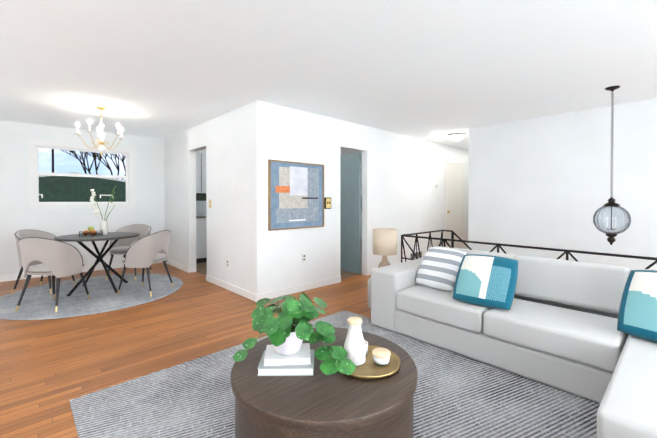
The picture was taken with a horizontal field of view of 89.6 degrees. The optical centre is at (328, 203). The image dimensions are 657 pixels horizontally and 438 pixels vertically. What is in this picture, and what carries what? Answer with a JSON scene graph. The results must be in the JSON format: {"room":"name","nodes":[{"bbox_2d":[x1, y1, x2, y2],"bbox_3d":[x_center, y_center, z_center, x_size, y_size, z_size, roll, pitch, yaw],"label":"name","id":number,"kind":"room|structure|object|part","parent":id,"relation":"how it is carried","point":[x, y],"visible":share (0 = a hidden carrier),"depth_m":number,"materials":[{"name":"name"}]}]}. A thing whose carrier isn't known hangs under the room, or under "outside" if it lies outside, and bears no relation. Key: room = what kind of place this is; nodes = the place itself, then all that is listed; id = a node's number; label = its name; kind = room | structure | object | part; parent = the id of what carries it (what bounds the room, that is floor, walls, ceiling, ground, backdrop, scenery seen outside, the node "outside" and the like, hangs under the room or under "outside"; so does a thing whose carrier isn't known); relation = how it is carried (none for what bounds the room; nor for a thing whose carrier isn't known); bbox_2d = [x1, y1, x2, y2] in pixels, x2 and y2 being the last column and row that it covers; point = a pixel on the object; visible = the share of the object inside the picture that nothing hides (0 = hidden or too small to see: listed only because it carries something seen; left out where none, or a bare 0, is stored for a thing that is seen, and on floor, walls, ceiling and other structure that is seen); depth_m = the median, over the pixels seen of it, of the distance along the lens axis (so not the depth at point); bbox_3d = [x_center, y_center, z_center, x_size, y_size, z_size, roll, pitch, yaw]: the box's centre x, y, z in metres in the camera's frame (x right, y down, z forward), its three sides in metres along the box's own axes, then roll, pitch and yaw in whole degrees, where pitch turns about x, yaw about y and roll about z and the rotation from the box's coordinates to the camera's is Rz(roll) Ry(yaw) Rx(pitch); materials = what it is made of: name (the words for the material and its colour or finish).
{"room":"living room","nodes":[
{"label":"living room","id":0,"kind":"room"},
{"bbox_2d":[0,120,361,275],"bbox_3d":[-2.017,-0.062,7.812,11.400,2.440,0.150,-1,1,-43],"label":"wall","id":1,"kind":"structure","parent":0,"point":[18,214],"depth_m":5.52,"materials":[{"name":"paint"}]},
{"bbox_2d":[29,139,133,208],"bbox_3d":[-4.189,-0.462,5.702,1.450,1.100,0.110,-1,1,-43],"label":"window","id":2,"kind":"structure","parent":1,"relation":"in","point":[34,174],"depth_m":5.59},
{"bbox_2d":[0,261,162,281],"bbox_3d":[-4.624,1.137,5.282,3.760,0.090,0.013,-1,1,-43],"label":"baseboard","id":3,"kind":"structure","parent":1,"relation":"attached to","point":[4,278],"depth_m":5.33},
{"bbox_2d":[0,263,370,437],"bbox_3d":[1.392,1.252,4.167,11.700,0.120,10.450,-1,1,-43],"label":"floor","id":4,"kind":"structure","parent":0,"point":[50,369],"depth_m":2.90,"materials":[{"name":"brown wood"}]},
{"bbox_2d":[0,273,182,319],"bbox_3d":[-3.129,1.184,4.456,2.140,0.010,2.140,-1,1,-43],"label":"dining rug","id":5,"kind":"object","parent":4,"relation":"on","point":[37,303],"visible":0.92,"depth_m":4.15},
{"bbox_2d":[12,229,75,294],"bbox_3d":[-3.871,0.766,4.507,0.516,0.822,0.556,0,1,-3],"label":"dining chair","id":6,"kind":"object","parent":5,"relation":"on","point":[25,233],"visible":0.33,"depth_m":4.42,"materials":[{"name":"fabric"}]},
{"bbox_2d":[15,237,89,311],"bbox_3d":[-3.173,0.772,3.820,0.556,0.822,0.516,0,1,2],"label":"dining chair","id":7,"kind":"object","parent":5,"relation":"on","point":[57,259],"visible":1,"depth_m":3.63,"materials":[{"name":"fabric"}]},
{"bbox_2d":[54,232,139,295],"bbox_3d":[-3.147,0.808,4.545,0.966,0.738,0.966,-1,1,-43],"label":"round dining table","id":8,"kind":"object","parent":5,"relation":"on","point":[116,236],"visible":0.88,"depth_m":4.45,"materials":[{"name":"black metal"}]},
{"bbox_2d":[79,230,102,236],"bbox_3d":[-3.179,0.401,4.429,0.200,0.075,0.200,0,1,-13],"label":"dish","id":9,"kind":"object","parent":8,"relation":"on","point":[84,233],"visible":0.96,"depth_m":4.34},
{"bbox_2d":[85,226,95,230],"bbox_3d":[-3.187,0.369,4.412,0.158,0.126,0.170,-1,1,-43],"label":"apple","id":10,"kind":"object","parent":9,"relation":"in","point":[90,228],"visible":0.42,"depth_m":4.40,"materials":[{"name":"green food"}]},
{"bbox_2d":[90,185,115,234],"bbox_3d":[-3.155,0.093,4.621,0.279,0.688,0.249,-1,1,-43],"label":"vase","id":11,"kind":"object","parent":8,"relation":"on","point":[103,223],"visible":0.98,"depth_m":4.60,"materials":[{"name":"white ceramic"}]},
{"bbox_2d":[105,224,151,279],"bbox_3d":[-3.160,0.758,5.269,0.556,0.822,0.516,0,1,-1],"label":"dining chair","id":12,"kind":"object","parent":5,"relation":"on","point":[120,246],"visible":0.48,"depth_m":5.42,"materials":[{"name":"fabric"}]},
{"bbox_2d":[117,230,173,296],"bbox_3d":[-2.431,0.766,4.431,0.516,0.822,0.556,0,1,9],"label":"dining chair","id":13,"kind":"object","parent":5,"relation":"on","point":[146,252],"visible":1,"depth_m":4.22,"materials":[{"name":"fabric"}]},
{"bbox_2d":[69,310,599,437],"bbox_3d":[0.866,1.215,1.174,2.430,0.010,4.590,-1,1,-43],"label":"living room rug","id":14,"kind":"object","parent":4,"relation":"on","point":[456,395],"visible":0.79,"depth_m":1.99,"materials":[{"name":"grey carpet"}]},
{"bbox_2d":[231,327,417,437],"bbox_3d":[-0.021,1.009,1.706,0.928,0.388,0.928,-1,1,-43],"label":"coffee table","id":15,"kind":"object","parent":14,"relation":"on","point":[319,403],"visible":0.71,"depth_m":1.40,"materials":[{"name":"brown wood"}]},
{"bbox_2d":[257,343,313,375],"bbox_3d":[-0.206,0.781,1.664,0.265,0.066,0.202,0,1,-1],"label":"books","id":16,"kind":"object","parent":15,"relation":"on","point":[300,362],"visible":0.85,"depth_m":1.59,"materials":[{"name":"white paper"}]},
{"bbox_2d":[233,292,355,374],"bbox_3d":[-0.189,0.623,1.634,0.470,0.332,0.561,-1,1,-43],"label":"plant","id":17,"kind":"object","parent":16,"relation":"on","point":[288,330],"visible":1,"depth_m":1.60,"materials":[{"name":"green plant"}]},
{"bbox_2d":[346,345,400,379],"bbox_3d":[0.198,0.803,1.682,0.332,0.024,0.332,-1,1,-43],"label":"brass tray","id":18,"kind":"object","parent":15,"relation":"on","point":[369,369],"visible":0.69,"depth_m":1.62,"materials":[{"name":"gold metal"}]},
{"bbox_2d":[371,246,656,437],"bbox_3d":[1.536,0.827,2.161,1.860,0.742,3.125,-1,1,-43],"label":"sectional sofa","id":19,"kind":"object","parent":14,"relation":"on","point":[555,326],"visible":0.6,"depth_m":2.37,"materials":[{"name":"fabric"}]},
{"bbox_2d":[416,247,465,290],"bbox_3d":[1.063,0.612,3.143,0.140,0.420,0.420,42,-24,-30],"label":"striped pillow","id":20,"kind":"object","parent":19,"relation":"on","point":[438,268],"visible":0.85,"depth_m":3.07,"materials":[{"name":"white fabric"}]},
{"bbox_2d":[452,254,518,309],"bbox_3d":[1.262,0.616,2.666,0.450,0.450,0.140,0,-39,41],"label":"pillow","id":21,"kind":"object","parent":19,"relation":"on","point":[489,281],"visible":1,"depth_m":2.59,"materials":[{"name":"teal fabric"}]},
{"bbox_2d":[617,270,656,342],"bbox_3d":[2.026,0.615,1.942,0.140,0.470,0.470,46,-24,-26],"label":"pillow","id":22,"kind":"object","parent":19,"relation":"on","point":[637,315],"visible":1,"depth_m":2.01,"materials":[{"name":"teal fabric"}]},
{"bbox_2d":[368,277,370,308],"bbox_3d":[0.647,1.036,3.805,0.390,0.316,0.390,-1,1,-43],"label":"drum side table","id":23,"kind":"object","parent":4,"relation":"on","point":[369,292],"visible":0.15,"depth_m":3.74,"materials":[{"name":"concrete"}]},
{"bbox_2d":[373,228,396,267],"bbox_3d":[0.647,0.587,3.801,0.280,0.580,0.280,-1,1,-43],"label":"table lamp","id":24,"kind":"object","parent":23,"relation":"on","point":[384,242],"visible":0.9,"depth_m":3.68,"materials":[{"name":"fabric"}]},
{"bbox_2d":[410,230,444,236],"bbox_3d":[1.400,0.799,4.800,1.085,0.767,0.053,-1,1,-43],"label":"stair railing","id":25,"kind":"object","parent":4,"relation":"on","point":[429,232],"depth_m":4.91,"materials":[{"name":"black metal"}]},
{"bbox_2d":[445,230,460,238],"bbox_3d":[2.142,0.799,4.781,0.025,0.767,0.987,-1,1,-43],"label":"stair railing","id":26,"kind":"object","parent":4,"relation":"on","point":[453,233],"depth_m":5.04,"materials":[{"name":"black metal"}]},
{"bbox_2d":[401,234,656,268],"bbox_3d":[2.800,0.821,2.476,0.025,0.767,5.362,-1,1,-43],"label":"stair railing","id":27,"kind":"object","parent":4,"relation":"on","point":[498,245],"depth_m":3.51,"materials":[{"name":"black metal"}]},
{"bbox_2d":[196,200,205,215],"bbox_3d":[-2.551,0.093,6.721,0.750,0.289,0.600,-1,1,-43],"label":"backsplash","id":28,"kind":"structure","parent":0,"point":[200,204],"depth_m":6.40,"materials":[{"name":"tile"}]},
{"bbox_2d":[164,100,265,293],"bbox_3d":[-2.016,-0.039,5.318,0.120,2.440,3.500,-1,1,-43],"label":"wall","id":29,"kind":"structure","parent":0,"point":[232,142],"depth_m":4.62,"materials":[{"name":"paint"}]},
{"bbox_2d":[166,259,188,272],"bbox_3d":[-2.801,1.129,6.074,0.013,0.090,1.260,-1,1,-43],"label":"baseboard","id":30,"kind":"structure","parent":29,"relation":"attached to","point":[170,262],"depth_m":5.96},
{"bbox_2d":[206,274,258,301],"bbox_3d":[-1.371,1.144,4.540,0.013,0.090,1.493,-1,1,-43],"label":"baseboard","id":31,"kind":"structure","parent":29,"relation":"attached to","point":[252,296],"depth_m":4.42,"materials":[{"name":"white wood"}]},
{"bbox_2d":[196,242,361,278],"bbox_3d":[0.617,1.155,7.866,7.190,0.004,3.380,-1,1,-43],"label":"kitchen tile floor","id":32,"kind":"structure","parent":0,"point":[201,268],"depth_m":5.70,"materials":[{"name":"tile"}]},
{"bbox_2d":[196,212,361,262],"bbox_3d":[-0.333,0.706,8.866,7.110,0.875,0.595,-1,1,-43],"label":"base cabinet","id":33,"kind":"object","parent":32,"relation":"on","point":[201,239],"depth_m":6.47,"materials":[{"name":"wood"}]},
{"bbox_2d":[196,208,361,219],"bbox_3d":[-0.325,0.248,8.852,7.110,0.041,0.620,-1,1,-43],"label":"countertop","id":34,"kind":"structure","parent":33,"relation":"on","point":[197,217],"depth_m":6.44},
{"bbox_2d":[196,152,361,195],"bbox_3d":[-0.422,-0.643,8.948,7.110,0.821,0.335,-1,1,-43],"label":"upper cabinet","id":35,"kind":"object","parent":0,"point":[200,157],"depth_m":6.71,"materials":[{"name":"wood"}]},
{"bbox_2d":[0,0,656,161],"bbox_3d":[1.392,-1.308,4.143,11.700,0.120,10.450,-1,1,-43],"label":"ceiling","id":36,"kind":"structure","parent":0,"point":[438,71],"depth_m":2.86,"materials":[{"name":"paint"}]},
{"bbox_2d":[74,106,124,155],"bbox_3d":[-2.979,-0.931,4.335,0.569,0.637,0.547,-1,1,-43],"label":"brass chandelier","id":37,"kind":"object","parent":36,"relation":"hanging from","point":[101,148],"visible":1,"depth_m":4.29,"materials":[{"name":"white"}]},
{"bbox_2d":[447,133,465,140],"bbox_3d":[2.355,-1.210,6.074,0.320,0.112,0.320,-1,1,-43],"label":"light","id":38,"kind":"object","parent":36,"relation":"attached to","point":[455,136],"visible":1,"depth_m":5.98,"materials":[{"name":"white glass"}]},
{"bbox_2d":[593,85,630,244],"bbox_3d":[3.045,-0.394,3.552,0.315,1.696,0.315,-1,1,-43],"label":"lantern pendant light","id":39,"kind":"object","parent":36,"relation":"hanging from","point":[611,239],"visible":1,"depth_m":3.54,"materials":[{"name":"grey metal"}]},
{"bbox_2d":[265,102,468,291],"bbox_3d":[1.821,-0.050,6.562,7.190,2.440,0.154,-1,1,-43],"label":"wall","id":40,"kind":"structure","parent":0,"point":[402,175],"depth_m":4.86,"materials":[{"name":"paint"}]},
{"bbox_3d":[-0.405,-0.105,4.403,0.910,0.880,0.033,-1,1,-43],"label":"framed abstract picture","id":41,"kind":"part","parent":40,"relation":"part of"},
{"bbox_2d":[259,276,340,299],"bbox_3d":[-0.332,1.144,4.497,1.410,0.090,0.013,-1,1,-43],"label":"baseboard","id":42,"kind":"structure","parent":40,"relation":"attached to","point":[270,294],"depth_m":4.44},
{"bbox_2d":[302,253,305,261],"bbox_3d":[-0.330,0.739,4.499,0.070,0.115,0.006,-1,1,-43],"label":"electrical outlet plate","id":43,"kind":"object","parent":40,"relation":"attached to","point":[304,257],"depth_m":4.50,"materials":[{"name":"white plastic"}]},
{"bbox_2d":[324,197,330,208],"bbox_3d":[-0.010,-0.004,4.769,0.116,0.164,0.038,-1,1,-43],"label":"light switch","id":44,"kind":"object","parent":40,"relation":"attached to","point":[327,202],"visible":0.96,"depth_m":4.74,"materials":[{"name":"gold metal"}]},
{"bbox_2d":[340,152,360,273],"bbox_3d":[0.309,0.162,5.686,0.070,2.008,0.600,-1,1,-43],"label":"kitchen door","id":45,"kind":"structure","parent":40,"relation":"attached to","point":[350,212],"depth_m":5.61,"materials":[{"name":"wood"}]},
{"bbox_2d":[411,251,421,258],"bbox_3d":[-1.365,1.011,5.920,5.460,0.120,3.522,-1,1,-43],"label":"air vent","id":46,"kind":"object","parent":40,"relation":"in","point":[418,256],"visible":0.14,"depth_m":6.39,"materials":[{"name":"metal"}]},
{"bbox_2d":[444,159,463,248],"bbox_3d":[2.848,0.102,7.427,0.890,2.120,0.050,-1,1,-43],"label":"door","id":47,"kind":"structure","parent":40,"relation":"attached to","point":[454,200],"depth_m":7.44,"materials":[{"name":"beige wood"}]},
{"bbox_2d":[468,98,656,269],"bbox_3d":[4.209,-0.023,3.671,0.120,2.440,5.300,-1,1,-43],"label":"wall","id":48,"kind":"structure","parent":0,"point":[544,181],"depth_m":4.55,"materials":[{"name":"paint"}]},
{"label":"outside","id":49,"kind":"structure","parent":0,"visible":0},
{"bbox_2d":[38,148,125,201],"bbox_3d":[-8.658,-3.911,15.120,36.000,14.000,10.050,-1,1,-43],"label":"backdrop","id":50,"kind":"structure","parent":49,"point":[71,160],"depth_m":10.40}
]}

